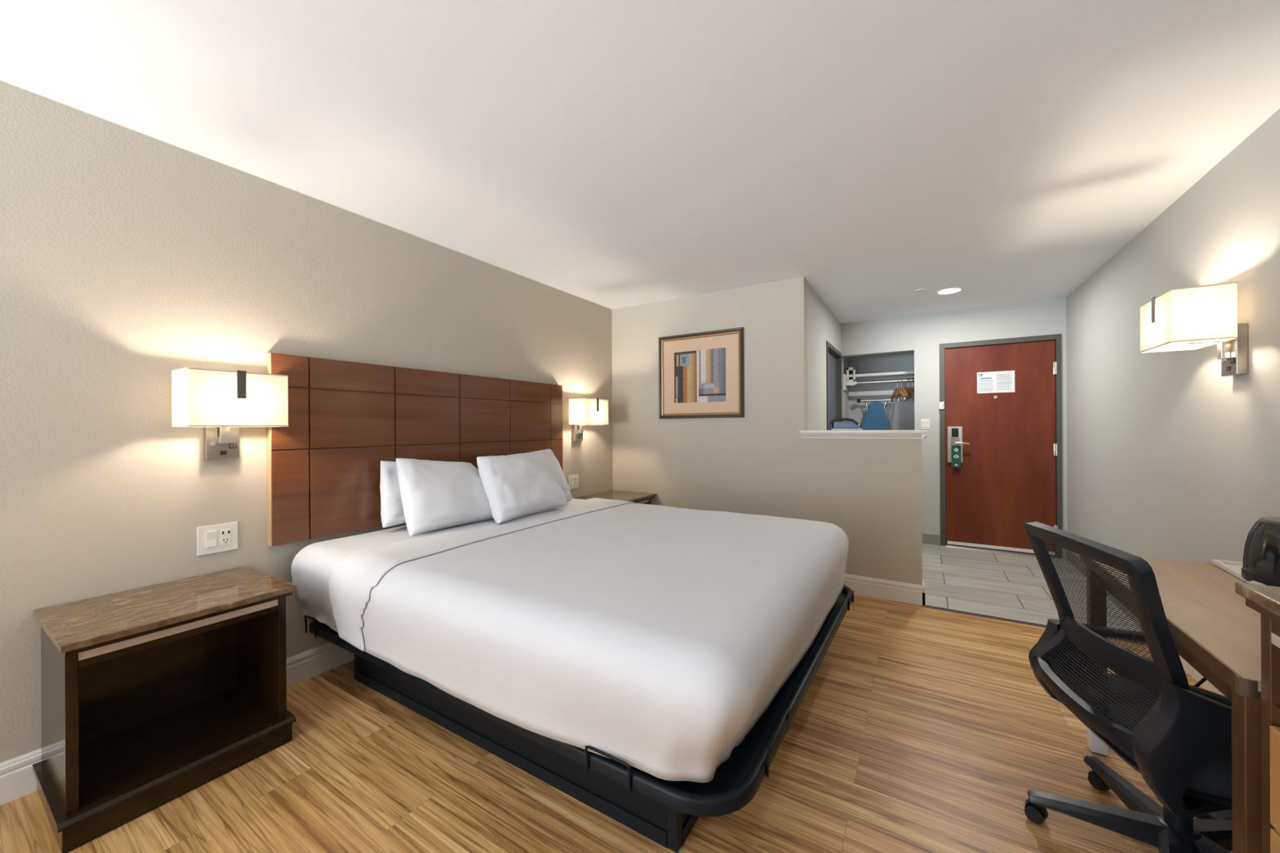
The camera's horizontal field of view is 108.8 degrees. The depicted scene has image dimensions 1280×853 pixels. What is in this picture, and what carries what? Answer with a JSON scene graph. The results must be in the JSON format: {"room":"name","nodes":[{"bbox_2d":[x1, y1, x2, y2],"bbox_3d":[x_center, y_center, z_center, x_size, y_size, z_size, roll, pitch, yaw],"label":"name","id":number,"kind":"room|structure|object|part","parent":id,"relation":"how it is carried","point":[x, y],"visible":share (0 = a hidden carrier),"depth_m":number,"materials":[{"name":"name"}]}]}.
{"room":"hotel room","nodes":[
{"label":"hotel room","id":0,"kind":"room"},
{"bbox_2d":[0,80,613,763],"bbox_3d":[-2.156,0.047,1.663,0.120,2.440,7.210,0,0,32],"label":"wall","id":1,"kind":"structure","parent":0,"point":[129,258],"depth_m":1.87,"materials":[{"name":"beige paint"}]},
{"bbox_2d":[0,642,354,805],"bbox_3d":[-2.092,1.199,1.627,0.016,0.134,6.970,0,0,32],"label":"baseboard","id":2,"kind":"structure","parent":1,"relation":"attached to","point":[17,778],"depth_m":2.23,"materials":[{"name":"white paint"}]},
{"bbox_2d":[196,521,237,555],"bbox_3d":[-1.858,0.490,2.017,0.010,0.124,0.137,0,0,32],"label":"outlet plate","id":3,"kind":"object","parent":1,"relation":"attached to","point":[212,539],"visible":1,"depth_m":2.01,"materials":[{"name":"white plastic"}]},
{"bbox_2d":[206,530,217,547],"bbox_3d":[-1.868,0.490,1.996,0.005,0.069,0.033,0,0,32],"label":"rocker switch","id":4,"kind":"object","parent":3,"relation":"attached to","point":[211,535],"depth_m":2.00,"materials":[{"name":"white plastic"}]},
{"bbox_2d":[221,528,230,546],"bbox_3d":[-1.843,0.490,2.038,0.003,0.072,0.032,0,0,32],"label":"receptacle","id":5,"kind":"object","parent":3,"relation":"attached to","point":[225,533],"depth_m":2.04,"materials":[{"name":"white plastic"}]},
{"bbox_2d":[171,367,288,460],"bbox_3d":[-1.756,-0.046,1.965,0.244,0.376,0.336,0,0,32],"label":"wall sconce","id":6,"kind":"object","parent":1,"relation":"attached to","point":[220,402],"visible":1,"depth_m":1.89,"materials":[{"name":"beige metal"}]},
{"bbox_3d":[-1.845,0.037,2.020,0.033,0.210,0.114,0,0,32],"label":"plate","id":7,"kind":"part","parent":6,"relation":"part of","materials":[{"name":"silver metal"}]},
{"bbox_2d":[220,450,226,454],"bbox_3d":[-1.829,0.113,2.011,0.002,0.018,0.022,0,0,32],"label":"socket","id":8,"kind":"object","parent":6,"relation":"attached to","point":[222,452],"depth_m":2.01,"materials":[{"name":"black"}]},
{"bbox_3d":[-1.778,0.008,1.978,0.125,0.123,0.034,0,0,32],"label":"arm","id":9,"kind":"part","parent":6,"relation":"part of","materials":[{"name":"silver metal"}]},
{"bbox_3d":[-1.736,-0.116,1.952,0.188,0.229,0.334,0,0,32],"label":"lamp shade","id":10,"kind":"part","parent":6,"relation":"part of","materials":[{"name":"fabric"}]},
{"bbox_3d":[-1.737,-0.227,1.952,0.190,0.006,0.336,0,0,32],"label":"shade trim","id":11,"kind":"part","parent":6,"relation":"part of","materials":[{"name":"beige fabric"}]},
{"bbox_3d":[-1.736,-0.004,1.952,0.190,0.006,0.336,0,0,32],"label":"shade trim","id":12,"kind":"part","parent":6,"relation":"part of","materials":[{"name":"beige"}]},
{"bbox_2d":[228,442,236,448],"bbox_3d":[-1.812,0.083,2.038,0.004,0.025,0.029,0,0,32],"label":"power socket","id":13,"kind":"object","parent":6,"relation":"attached to","point":[232,445],"depth_m":2.04,"materials":[{"name":"black"}]},
{"bbox_2d":[266,352,563,546],"bbox_3d":[-1.214,0.103,3.036,0.042,0.912,2.055,0,0,32],"label":"headboard","id":14,"kind":"object","parent":1,"relation":"attached to","point":[345,418],"visible":0.88,"depth_m":2.53,"materials":[{"name":"brown wood"}]},
{"bbox_2d":[568,474,578,488],"bbox_3d":[-0.591,0.485,4.075,0.010,0.124,0.137,0,0,32],"label":"outlet plate","id":15,"kind":"object","parent":1,"relation":"attached to","point":[573,480],"visible":0.95,"depth_m":4.07,"materials":[{"name":"white plastic"}]},
{"bbox_2d":[570,477,573,485],"bbox_3d":[-0.600,0.485,4.054,0.005,0.069,0.033,0,0,32],"label":"rocker switch","id":16,"kind":"object","parent":15,"relation":"attached to","point":[571,478],"depth_m":4.05,"materials":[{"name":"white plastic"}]},
{"bbox_2d":[568,397,608,441],"bbox_3d":[-0.469,-0.063,4.053,0.244,0.376,0.336,0,0,32],"label":"wall sconce","id":17,"kind":"object","parent":1,"relation":"attached to","point":[583,411],"visible":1,"depth_m":3.94,"materials":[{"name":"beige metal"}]},
{"bbox_3d":[-0.559,0.020,4.109,0.033,0.210,0.114,0,0,32],"label":"plate","id":18,"kind":"part","parent":17,"relation":"part of","materials":[{"name":"silver metal"}]},
{"bbox_3d":[-0.492,-0.009,4.067,0.125,0.123,0.034,0,0,32],"label":"arm","id":19,"kind":"part","parent":17,"relation":"part of","materials":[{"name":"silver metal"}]},
{"bbox_3d":[-0.450,-0.133,4.041,0.188,0.229,0.334,0,0,32],"label":"lamp shade","id":20,"kind":"part","parent":17,"relation":"part of","materials":[{"name":"fabric"}]},
{"bbox_3d":[-0.451,-0.244,4.041,0.190,0.006,0.336,0,0,32],"label":"shade trim","id":21,"kind":"part","parent":17,"relation":"part of","materials":[{"name":"beige"}]},
{"bbox_3d":[-0.449,-0.021,4.041,0.190,0.006,0.336,0,0,32],"label":"shade trim","id":22,"kind":"part","parent":17,"relation":"part of","materials":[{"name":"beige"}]},
{"bbox_2d":[0,543,1232,852],"bbox_3d":[0.190,1.294,1.725,4.038,0.080,9.770,0,0,32],"label":"floor","id":23,"kind":"structure","parent":0,"point":[917,728],"depth_m":1.65,"materials":[{"name":"brown wood"}]},
{"bbox_2d":[32,565,297,852],"bbox_3d":[-1.742,0.950,1.713,0.516,0.630,0.598,0,0,32],"label":"nightstand","id":24,"kind":"object","parent":23,"relation":"on","point":[151,695],"visible":1,"depth_m":1.69,"materials":[{"name":"brown wood"}]},
{"bbox_3d":[-1.901,0.921,1.497,0.440,0.499,0.026,0,0,32],"label":"panel","id":25,"kind":"part","parent":24,"relation":"part of","materials":[{"name":"brown wood"}]},
{"bbox_3d":[-1.941,0.921,1.836,0.012,0.499,0.508,0,0,32],"label":"panel","id":26,"kind":"part","parent":24,"relation":"part of","materials":[{"name":"brown wood"}]},
{"bbox_3d":[-1.748,0.664,1.716,0.502,0.013,0.570,0,0,32],"label":"moulding","id":27,"kind":"part","parent":24,"relation":"part of","materials":[{"name":"brown wood"}]},
{"bbox_3d":[-1.586,0.702,1.616,0.022,0.064,0.508,0,0,32],"label":"rail","id":28,"kind":"part","parent":24,"relation":"part of","materials":[{"name":"brown wood"}]},
{"bbox_2d":[79,687,278,809],"bbox_3d":[-1.755,1.172,1.722,0.422,0.015,0.508,0,0,32],"label":"shelf","id":29,"kind":"object","parent":24,"relation":"attached to","point":[113,763],"depth_m":1.70,"materials":[{"name":"brown wood"}]},
{"bbox_3d":[-1.621,0.919,1.952,0.440,0.499,0.026,0,0,32],"label":"panel","id":30,"kind":"part","parent":24,"relation":"part of","materials":[{"name":"brown wood"}]},
{"bbox_2d":[304,584,854,852],"bbox_3d":[-0.173,1.083,2.501,2.268,0.346,1.989,0,0,32],"label":"frame","id":31,"kind":"object","parent":23,"relation":"on","point":[664,812],"visible":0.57,"depth_m":1.51,"materials":[{"name":"black"}]},
{"bbox_3d":[-1.413,1.134,2.303,0.034,0.258,0.034,0,0,32],"label":"corner post","id":32,"kind":"part","parent":31,"relation":"part of","materials":[{"name":"black metal"}]},
{"bbox_2d":[291,497,582,631],"bbox_3d":[-0.573,0.759,2.688,1.401,0.392,1.981,0,0,32],"label":"sheet","id":33,"kind":"object","parent":31,"relation":"on","point":[312,567],"visible":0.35,"depth_m":2.17,"materials":[{"name":"white fabric"}]},
{"bbox_2d":[379,460,405,528],"bbox_3d":[-1.249,0.365,2.746,0.182,0.364,0.598,0,0,32],"label":"pillow","id":34,"kind":"object","parent":33,"relation":"on","point":[392,513],"visible":0.33,"depth_m":2.50,"materials":[{"name":"white fabric"}]},
{"bbox_2d":[395,457,493,536],"bbox_3d":[-1.072,0.366,2.617,0.330,0.399,0.619,0,0,32],"label":"pillow","id":35,"kind":"object","parent":33,"relation":"on","point":[436,495],"visible":0.85,"depth_m":2.47,"materials":[{"name":"white fabric"}]},
{"bbox_2d":[507,448,572,502],"bbox_3d":[-0.753,0.367,3.216,0.317,0.398,0.629,0,0,32],"label":"pillow","id":36,"kind":"object","parent":33,"relation":"on","point":[547,456],"visible":0.27,"depth_m":3.35,"materials":[{"name":"white fabric"}]},
{"bbox_2d":[328,497,848,782],"bbox_3d":[-0.043,0.747,2.362,1.844,0.410,2.019,0,0,32],"label":"bedspread","id":37,"kind":"object","parent":33,"relation":"on","point":[653,638],"visible":0.97,"depth_m":1.56,"materials":[{"name":"white fabric"}]},
{"bbox_2d":[476,453,566,524],"bbox_3d":[-0.731,0.366,2.894,0.308,0.383,0.618,0,0,32],"label":"pillow","id":38,"kind":"object","parent":37,"relation":"on","point":[515,486],"visible":1,"depth_m":2.76,"materials":[{"name":"white fabric"}]},
{"bbox_3d":[-0.655,1.107,1.835,1.755,0.213,0.018,0,0,32],"label":"panel","id":39,"kind":"part","parent":31,"relation":"part of","materials":[{"name":"black"}]},
{"bbox_3d":[0.104,1.125,1.369,0.034,0.258,0.034,0,0,32],"label":"corner post","id":40,"kind":"part","parent":31,"relation":"part of","materials":[{"name":"black metal"}]},
{"bbox_3d":[0.537,1.101,2.069,0.018,0.213,1.620,0,0,32],"label":"foot panel","id":41,"kind":"part","parent":31,"relation":"part of","materials":[{"name":"black"}]},
{"bbox_2d":[573,489,656,504],"bbox_3d":[-0.214,0.941,4.193,0.516,0.630,0.598,0,0,32],"label":"nightstand","id":42,"kind":"object","parent":23,"relation":"on","point":[633,496],"visible":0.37,"depth_m":4.18,"materials":[{"name":"brown stone"}]},
{"bbox_3d":[-0.220,0.656,4.196,0.502,0.013,0.570,0,0,32],"label":"moulding","id":43,"kind":"part","parent":42,"relation":"part of","materials":[{"name":"brown wood"}]},
{"bbox_2d":[924,604,1147,644],"bbox_3d":[2.458,1.238,2.885,1.121,0.006,0.038,0,0,32],"label":"trim","id":44,"kind":"structure","parent":23,"relation":"on","point":[926,606],"depth_m":2.98,"materials":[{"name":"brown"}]},
{"bbox_2d":[1022,521,1232,852],"bbox_3d":[1.516,0.781,1.311,0.644,0.931,0.633,0,0,15],"label":"office chair","id":45,"kind":"object","parent":23,"relation":"on","point":[1176,734],"visible":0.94,"depth_m":1.26,"materials":[{"name":"black plastic"}]},
{"bbox_3d":[1.569,0.805,1.490,0.461,0.278,0.166,0,0,15],"label":"armrest","id":46,"kind":"part","parent":45,"relation":"part of","materials":[{"name":"black plastic"}]},
{"bbox_3d":[1.366,1.159,1.387,0.293,0.054,0.080,0,0,30],"label":"arm","id":47,"kind":"part","parent":45,"relation":"part of","materials":[{"name":"black plastic"}]},
{"bbox_3d":[1.328,0.580,1.347,0.144,0.526,0.497,0,0,15],"label":"frame","id":48,"kind":"part","parent":45,"relation":"part of","materials":[{"name":"black plastic"}]},
{"bbox_3d":[1.568,1.157,1.472,0.080,0.054,0.296,0,0,15],"label":"arm","id":49,"kind":"part","parent":45,"relation":"part of","materials":[{"name":"black plastic"}]},
{"bbox_3d":[1.566,0.851,1.285,0.490,0.081,0.480,0,0,15],"label":"seat","id":50,"kind":"part","parent":45,"relation":"part of","materials":[{"name":"black fabric"}]},
{"bbox_3d":[1.390,1.158,1.174,0.293,0.054,0.080,0,0,-42],"label":"arm","id":51,"kind":"part","parent":45,"relation":"part of","materials":[{"name":"black plastic"}]},
{"bbox_3d":[1.441,0.771,1.089,0.461,0.324,0.166,0,0,15],"label":"armrest","id":52,"kind":"part","parent":45,"relation":"part of","materials":[{"name":"black plastic"}]},
{"bbox_3d":[1.704,1.157,1.317,0.293,0.054,0.080,0,0,-6],"label":"arm","id":53,"kind":"part","parent":45,"relation":"part of","materials":[{"name":"black plastic"}]},
{"bbox_3d":[1.599,1.157,1.131,0.080,0.054,0.293,0,0,-24],"label":"arm","id":54,"kind":"part","parent":45,"relation":"part of","materials":[{"name":"black plastic"}]},
{"bbox_2d":[1080,555,1262,852],"bbox_3d":[1.744,0.870,1.220,0.610,0.750,1.096,0,0,32],"label":"writing desk","id":55,"kind":"object","parent":23,"relation":"on","point":[1212,628],"visible":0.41,"depth_m":1.09,"materials":[{"name":"beige laminate"}]},
{"bbox_3d":[1.753,0.844,1.757,0.046,0.626,0.046,0,0,32],"label":"leg","id":56,"kind":"part","parent":55,"relation":"part of","materials":[{"name":"brown wood"}]},
{"bbox_2d":[1212,559,1265,585],"bbox_3d":[1.989,0.484,1.337,0.242,0.017,0.598,0,0,35],"label":"serving tray","id":57,"kind":"object","parent":55,"relation":"on","point":[1234,568],"visible":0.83,"depth_m":1.57,"materials":[{"name":"beige plastic"}]},
{"bbox_2d":[1241,516,1279,586],"bbox_3d":[2.001,0.383,1.369,0.232,0.206,0.275,0,0,32],"label":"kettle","id":58,"kind":"object","parent":57,"relation":"on","point":[1261,550],"visible":0.98,"depth_m":1.40,"materials":[{"name":"black plastic"}]},
{"bbox_3d":[2.012,0.286,1.387,0.166,0.014,0.166,0,0,32],"label":"lid","id":59,"kind":"part","parent":58,"relation":"part of","materials":[{"name":"brown plastic"}]},
{"bbox_3d":[1.237,0.847,0.920,0.046,0.626,0.046,0,0,32],"label":"leg","id":60,"kind":"part","parent":55,"relation":"part of","materials":[{"name":"brown wood"}]},
{"bbox_2d":[1235,582,1279,852],"bbox_3d":[1.221,0.778,0.385,0.626,0.940,0.872,0,0,32],"label":"dresser","id":61,"kind":"object","parent":23,"relation":"on","point":[1264,600],"visible":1,"depth_m":0.86,"materials":[{"name":"brown wood"}]},
{"bbox_3d":[1.226,0.341,0.380,0.607,0.020,0.855,0,0,32],"label":"moulding","id":62,"kind":"part","parent":61,"relation":"part of","materials":[{"name":"brown wood"}]},
{"bbox_3d":[1.448,0.798,0.720,0.591,0.897,0.028,0,0,32],"label":"panel","id":63,"kind":"part","parent":61,"relation":"part of","materials":[{"name":"brown wood"}]},
{"bbox_3d":[0.989,0.652,0.529,0.020,0.185,0.766,0,0,32],"label":"drawer","id":64,"kind":"part","parent":61,"relation":"part of","materials":[{"name":"brown wood"}]},
{"bbox_3d":[0.990,0.859,0.529,0.020,0.212,0.766,0,0,32],"label":"drawer","id":65,"kind":"part","parent":61,"relation":"part of","materials":[{"name":"brown wood"}]},
{"bbox_2d":[1272,704,1279,724],"bbox_3d":[1.228,0.534,0.382,0.569,0.028,0.778,0,0,32],"label":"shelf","id":66,"kind":"object","parent":61,"relation":"attached to","point":[1276,708],"depth_m":0.85,"materials":[{"name":"brown wood"}]},
{"bbox_3d":[0.994,0.370,0.525,0.018,0.035,0.778,0,0,32],"label":"rail","id":67,"kind":"part","parent":61,"relation":"part of","materials":[{"name":"brown wood"}]},
{"bbox_2d":[0,0,1279,323],"bbox_3d":[0.176,-1.236,1.725,4.038,0.100,9.770,0,0,32],"label":"ceiling","id":68,"kind":"structure","parent":0,"point":[611,154],"depth_m":1.75,"materials":[{"name":"white paint"}]},
{"bbox_2d":[914,288,924,292],"bbox_3d":[2.444,-1.195,3.999,0.080,0.005,0.080,0,0,32],"label":"sprinkler cover","id":69,"kind":"object","parent":68,"relation":"attached to","point":[917,290],"visible":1,"depth_m":3.99,"materials":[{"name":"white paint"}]},
{"bbox_2d":[935,287,963,294],"bbox_3d":[2.720,-1.197,4.028,0.200,0.006,0.200,0,0,32],"label":"recessed light","id":70,"kind":"object","parent":68,"relation":"in","point":[953,290],"visible":1,"depth_m":4.02,"materials":[{"name":"white paint"}]},
{"bbox_2d":[611,276,922,585],"bbox_3d":[0.883,0.030,3.961,2.645,2.440,0.130,0,0,32],"label":"wall","id":71,"kind":"structure","parent":0,"point":[753,463],"depth_m":3.80,"materials":[{"name":"beige paint"}]},
{"bbox_2d":[658,327,744,418],"bbox_3d":[0.527,-0.462,4.084,0.818,0.762,0.030,0,0,32],"label":"framed picture","id":72,"kind":"object","parent":71,"relation":"attached to","point":[701,375],"visible":1,"depth_m":4.07,"materials":[{"name":"brown"}]},
{"bbox_2d":[674,347,725,403],"bbox_3d":[0.529,-0.455,4.090,0.500,0.465,0.001,0,0,32],"label":"print","id":73,"kind":"object","parent":72,"relation":"attached to","point":[700,373],"depth_m":4.09,"materials":[{"name":"paper"}]},
{"bbox_2d":[799,430,928,439],"bbox_3d":[1.681,0.055,3.473,0.864,0.062,0.233,0,0,32],"label":"trim","id":74,"kind":"structure","parent":71,"relation":"attached to","point":[868,434],"depth_m":3.37,"materials":[{"name":"white paint"}]},
{"bbox_2d":[829,417,862,430],"bbox_3d":[1.599,-0.024,3.560,0.236,0.096,0.096,0,0,32],"label":"iron","id":75,"kind":"object","parent":74,"relation":"on","point":[839,424],"visible":0.96,"depth_m":3.54,"materials":[{"name":"blue"}]},
{"bbox_3d":[1.605,-0.017,3.557,0.191,0.057,0.068,0,0,32],"label":"water tank","id":76,"kind":"part","parent":75,"relation":"part of","materials":[{"name":"blue plastic"}]},
{"bbox_2d":[843,573,924,605],"bbox_3d":[0.858,1.183,3.894,2.661,0.134,0.016,0,0,32],"label":"baseboard","id":77,"kind":"structure","parent":71,"relation":"attached to","point":[908,593],"depth_m":3.32,"materials":[{"name":"white paint"}]},
{"bbox_2d":[922,580,924,605],"bbox_3d":[2.018,1.177,3.256,0.016,0.134,0.146,0,0,32],"label":"baseboard","id":78,"kind":"structure","parent":71,"relation":"attached to","point":[923,583],"depth_m":3.20,"materials":[{"name":"white paint"}]},
{"bbox_2d":[807,281,848,430],"bbox_3d":[1.957,0.024,4.802,0.120,2.440,2.430,0,0,32],"label":"wall","id":79,"kind":"structure","parent":0,"point":[823,326],"depth_m":4.16,"materials":[{"name":"grey paint"}]},
{"bbox_2d":[826,340,842,430],"bbox_3d":[2.027,0.200,4.895,0.120,2.087,0.948,0,0,32],"label":"door","id":80,"kind":"structure","parent":79,"relation":"in","point":[833,357],"depth_m":5.07,"materials":[{"name":"grey paint"}]},
{"bbox_2d":[843,364,857,391],"bbox_3d":[2.521,-0.590,5.469,0.145,0.302,0.200,0,0,32],"label":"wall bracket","id":81,"kind":"object","parent":79,"relation":"attached to","point":[851,381],"visible":1,"depth_m":5.47,"materials":[{"name":"white"}]},
{"bbox_3d":[2.457,-0.533,5.485,0.016,0.190,0.160,0,0,32],"label":"mount plate","id":82,"kind":"part","parent":81,"relation":"part of","materials":[{"name":"white"}]},
{"bbox_3d":[2.533,-0.630,5.499,0.095,0.182,0.025,0,0,32],"label":"frame","id":83,"kind":"part","parent":81,"relation":"part of","materials":[{"name":"white"}]},
{"bbox_2d":[848,351,914,430],"bbox_3d":[3.122,0.018,5.582,1.144,2.440,0.120,0,0,32],"label":"wall","id":84,"kind":"structure","parent":0,"point":[900,415],"depth_m":5.58,"materials":[{"name":"grey paint"}]},
{"bbox_2d":[857,398,894,430],"bbox_3d":[2.860,0.315,5.551,0.410,1.328,0.070,0,0,32],"label":"ironing board","id":85,"kind":"object","parent":84,"relation":"hanging from","point":[875,419],"visible":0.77,"depth_m":5.52,"materials":[{"name":"blue fabric"}]},
{"bbox_2d":[848,370,914,396],"bbox_3d":[2.961,-0.511,5.422,0.938,0.249,0.314,0,0,32],"label":"closet shelf","id":86,"kind":"object","parent":84,"relation":"attached to","point":[883,393],"visible":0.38,"depth_m":5.45,"materials":[{"name":"white metal"}]},
{"bbox_3d":[2.887,-0.531,5.302,0.938,0.032,0.032,0,0,32],"label":"hanging rail","id":87,"kind":"part","parent":86,"relation":"part of","materials":[{"name":"silver metal"}]},
{"bbox_2d":[890,378,905,400],"bbox_3d":[2.958,-0.431,5.259,0.020,0.250,0.430,0,0,12],"label":"hanger","id":88,"kind":"object","parent":86,"relation":"hanging from","point":[897,389],"visible":1,"depth_m":5.25,"materials":[{"name":"brown wood"}]},
{"bbox_2d":[896,378,907,400],"bbox_3d":[2.992,-0.431,5.238,0.020,0.250,0.430,0,0,17],"label":"hanger","id":89,"kind":"object","parent":86,"relation":"hanging from","point":[901,388],"visible":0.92,"depth_m":5.19,"materials":[{"name":"brown wood"}]},
{"bbox_2d":[902,377,914,400],"bbox_3d":[3.047,-0.432,5.204,0.020,0.250,0.430,0,0,13],"label":"hanger","id":90,"kind":"object","parent":86,"relation":"hanging from","point":[908,388],"visible":0.84,"depth_m":5.13,"materials":[{"name":"brown wood"}]},
{"bbox_2d":[907,377,914,400],"bbox_3d":[3.085,-0.432,5.180,0.020,0.250,0.430,0,0,19],"label":"hanger","id":91,"kind":"object","parent":86,"relation":"hanging from","point":[912,388],"visible":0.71,"depth_m":5.26,"materials":[{"name":"brown wood"}]},
{"bbox_2d":[840,297,1066,559],"bbox_3d":[3.190,0.018,4.837,1.942,2.440,0.120,0,0,32],"label":"wall","id":92,"kind":"structure","parent":0,"point":[922,335],"depth_m":4.82,"materials":[{"name":"grey paint"}]},
{"bbox_2d":[920,418,929,429],"bbox_3d":[3.026,-0.032,4.860,0.080,0.108,0.010,0,0,32],"label":"light switch","id":93,"kind":"object","parent":92,"relation":"attached to","point":[925,423],"visible":1,"depth_m":4.86,"materials":[{"name":"white plastic"}]},
{"bbox_2d":[922,533,940,545],"bbox_3d":[3.048,1.186,4.852,0.226,0.105,0.010,0,0,32],"label":"baseboard","id":94,"kind":"structure","parent":92,"relation":"attached to","point":[928,539],"depth_m":4.83,"materials":[{"name":"grey tile"}]},
{"bbox_2d":[938,333,1062,559],"bbox_3d":[3.567,0.175,4.575,0.970,2.120,0.210,0,0,32],"label":"door","id":95,"kind":"structure","parent":92,"relation":"in","point":[1009,477],"depth_m":4.54,"materials":[{"name":"brown wood"}]},
{"bbox_3d":[3.252,0.180,4.729,0.128,0.371,0.024,0,0,32],"label":"lock plate","id":96,"kind":"part","parent":95,"relation":"part of","materials":[{"name":"silver metal"}]},
{"bbox_2d":[951,445,960,467],"bbox_3d":[3.244,0.300,4.697,0.082,0.225,0.003,0,0,32],"label":"sign","id":97,"kind":"object","parent":95,"relation":"hanging from","point":[955,450],"visible":1,"depth_m":4.70,"materials":[{"name":"teal plastic"}]},
{"bbox_3d":[3.280,0.163,4.661,0.124,0.026,0.054,0,0,32],"label":"lever handle","id":98,"kind":"part","parent":95,"relation":"part of","materials":[{"name":"silver metal"}]},
{"bbox_2d":[977,370,1014,393],"bbox_3d":[3.541,-0.449,4.559,0.298,0.212,0.002,0,0,32],"label":"notice sheet","id":99,"kind":"object","parent":95,"relation":"attached to","point":[991,381],"visible":1,"depth_m":4.56,"materials":[{"name":"white paper"}]},
{"bbox_2d":[1066,108,1279,563],"bbox_3d":[1.694,0.026,0.443,0.120,2.440,9.171,0,0,32],"label":"wall","id":100,"kind":"structure","parent":0,"point":[1170,456],"depth_m":2.36,"materials":[{"name":"grey paint"}]},
{"bbox_2d":[1066,550,1224,696],"bbox_3d":[1.643,1.179,0.478,0.016,0.134,8.931,0,0,32],"label":"baseboard","id":101,"kind":"structure","parent":100,"relation":"attached to","point":[1207,686],"depth_m":2.30,"materials":[{"name":"white paint"}]},
{"bbox_2d":[1139,281,1248,376],"bbox_3d":[2.462,-0.408,2.041,0.244,0.376,0.336,0,0,32],"label":"wall sconce","id":102,"kind":"object","parent":100,"relation":"attached to","point":[1198,317],"visible":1,"depth_m":1.93,"materials":[{"name":"white fabric"}]},
{"bbox_3d":[2.441,-0.589,2.053,0.190,0.006,0.336,0,0,32],"label":"shade trim","id":103,"kind":"part","parent":102,"relation":"part of","materials":[{"name":"beige fabric"}]},
{"bbox_3d":[2.441,-0.478,2.053,0.188,0.229,0.334,0,0,32],"label":"lamp shade","id":104,"kind":"part","parent":102,"relation":"part of","materials":[{"name":"fabric"}]},
{"bbox_3d":[2.442,-0.366,2.053,0.190,0.006,0.336,0,0,32],"label":"shade trim","id":105,"kind":"part","parent":102,"relation":"part of","materials":[{"name":"beige fabric"}]},
{"bbox_3d":[2.461,-0.354,1.989,0.125,0.123,0.034,0,0,32],"label":"arm","id":106,"kind":"part","parent":102,"relation":"part of","materials":[{"name":"silver metal"}]},
{"bbox_2d":[1230,357,1235,364],"bbox_3d":[2.496,-0.280,1.929,0.004,0.025,0.029,0,0,32],"label":"power socket","id":107,"kind":"object","parent":102,"relation":"attached to","point":[1232,359],"depth_m":1.93,"materials":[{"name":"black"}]},
{"bbox_3d":[2.528,-0.326,1.948,0.033,0.210,0.114,0,0,32],"label":"plate","id":108,"kind":"part","parent":102,"relation":"part of","materials":[{"name":"silver metal"}]}
]}

